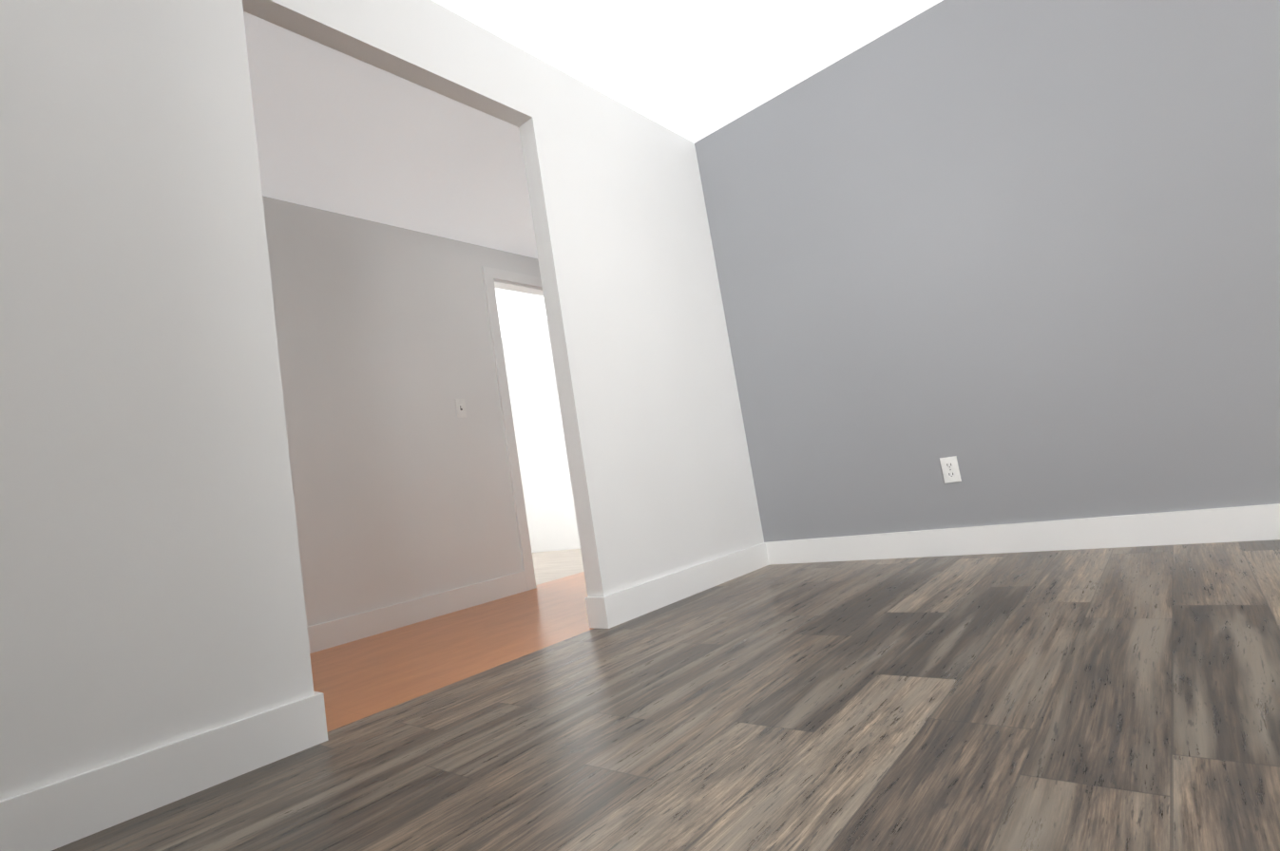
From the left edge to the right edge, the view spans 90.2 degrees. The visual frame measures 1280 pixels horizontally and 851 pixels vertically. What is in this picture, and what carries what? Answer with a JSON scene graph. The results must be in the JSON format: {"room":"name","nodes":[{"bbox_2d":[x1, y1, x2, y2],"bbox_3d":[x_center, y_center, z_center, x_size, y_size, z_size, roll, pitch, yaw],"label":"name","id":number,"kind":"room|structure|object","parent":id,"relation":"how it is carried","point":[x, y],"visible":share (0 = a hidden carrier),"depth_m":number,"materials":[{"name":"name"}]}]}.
{"room":"empty room","nodes":[
{"label":"empty room","id":0,"kind":"room"},
{"bbox_2d":[0,0,764,801],"bbox_3d":[-0.623,-0.390,2.309,0.090,2.440,3.420,-14,-7,39],"label":"wall","id":1,"kind":"structure","parent":0,"point":[150,585],"depth_m":1.61,"materials":[{"name":"white paint"}]},
{"bbox_2d":[243,11,537,258],"bbox_3d":[-1.122,-1.306,3.099,1.330,0.050,4.040,-14,-7,39],"label":"ceiling","id":2,"kind":"structure","parent":0,"point":[336,131],"depth_m":2.97,"materials":[{"name":"white paint"}]},
{"bbox_2d":[262,195,540,627],"bbox_3d":[-1.463,-0.141,3.489,0.100,2.440,4.140,-14,-7,39],"label":"wall","id":3,"kind":"structure","parent":0,"point":[402,487],"depth_m":3.49,"materials":[{"name":"white paint"}]},
{"bbox_2d":[454,399,467,418],"bbox_3d":[-1.075,-0.106,3.845,0.018,0.114,0.070,-14,-7,39],"label":"light switch","id":4,"kind":"object","parent":3,"relation":"attached to","point":[460,408],"visible":1,"depth_m":3.84,"materials":[{"name":"white plastic"}]},
{"bbox_2d":[481,266,543,591],"bbox_3d":[-0.602,-0.009,4.456,0.118,2.100,0.940,-14,-7,39],"label":"door frame","id":5,"kind":"structure","parent":3,"relation":"attached to","point":[493,278],"depth_m":4.11,"materials":[{"name":"white wood"}]},
{"bbox_2d":[501,320,580,553],"bbox_3d":[-0.860,0.091,6.815,3.500,2.440,0.120,-14,-7,39],"label":"wall","id":6,"kind":"structure","parent":0,"point":[552,525],"depth_m":6.89,"materials":[{"name":"white paint"}]},
{"bbox_2d":[51,539,1279,850],"bbox_3d":[-0.851,0.648,-0.425,12.300,0.060,11.000,-14,-7,39],"label":"floor","id":7,"kind":"structure","parent":0,"point":[1108,699],"depth_m":1.32,"materials":[{"name":"wood"}]},
{"bbox_2d":[432,0,942,339],"bbox_3d":[-1.218,-1.823,-0.073,12.600,0.100,11.400,-14,-7,39],"label":"ceiling","id":8,"kind":"structure","parent":0,"point":[694,71],"depth_m":2.89,"materials":[{"name":"white paint"}]},
{"bbox_2d":[694,0,1279,542],"bbox_3d":[3.321,-1.117,1.293,7.570,2.440,0.120,-14,-7,39],"label":"wall","id":9,"kind":"structure","parent":0,"point":[1020,258],"depth_m":2.69,"materials":[{"name":"grey paint"}]},
{"bbox_2d":[939,456,961,483],"bbox_3d":[1.394,0.199,2.866,0.070,0.114,0.010,-14,-7,39],"label":"outlet","id":10,"kind":"object","parent":9,"relation":"attached to","point":[950,469],"visible":1,"depth_m":2.86,"materials":[{"name":"white plastic"}]},
{"bbox_3d":[1.232,-1.131,-2.216,6.450,2.440,11.220,-14,-7,39],"label":"wall","id":11,"kind":"structure","parent":0,"visible":0},
{"bbox_2d":[0,691,327,850],"bbox_3d":[-1.168,0.773,1.263,0.036,0.120,1.056,-14,-7,39],"label":"baseboard","id":12,"kind":"structure","parent":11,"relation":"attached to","point":[61,813],"depth_m":1.38,"materials":[{"name":"white wood"}]},
{"bbox_2d":[306,571,527,653],"bbox_3d":[-1.639,1.005,2.861,0.016,0.120,2.890,-14,-7,39],"label":"baseboard","id":13,"kind":"structure","parent":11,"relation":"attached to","point":[328,635],"depth_m":3.36,"materials":[{"name":"white wood"}]},
{"bbox_2d":[589,542,771,629],"bbox_3d":[0.265,0.714,2.976,0.036,0.120,1.276,-14,-7,39],"label":"baseboard","id":14,"kind":"structure","parent":11,"relation":"attached to","point":[615,609],"depth_m":2.80,"materials":[{"name":"white wood"}]},
{"bbox_2d":[767,503,1279,564],"bbox_3d":[1.617,0.471,2.684,2.486,0.120,0.016,-14,-7,39],"label":"baseboard","id":15,"kind":"structure","parent":11,"relation":"attached to","point":[1251,523],"depth_m":2.61,"materials":[{"name":"white wood"}]}
]}

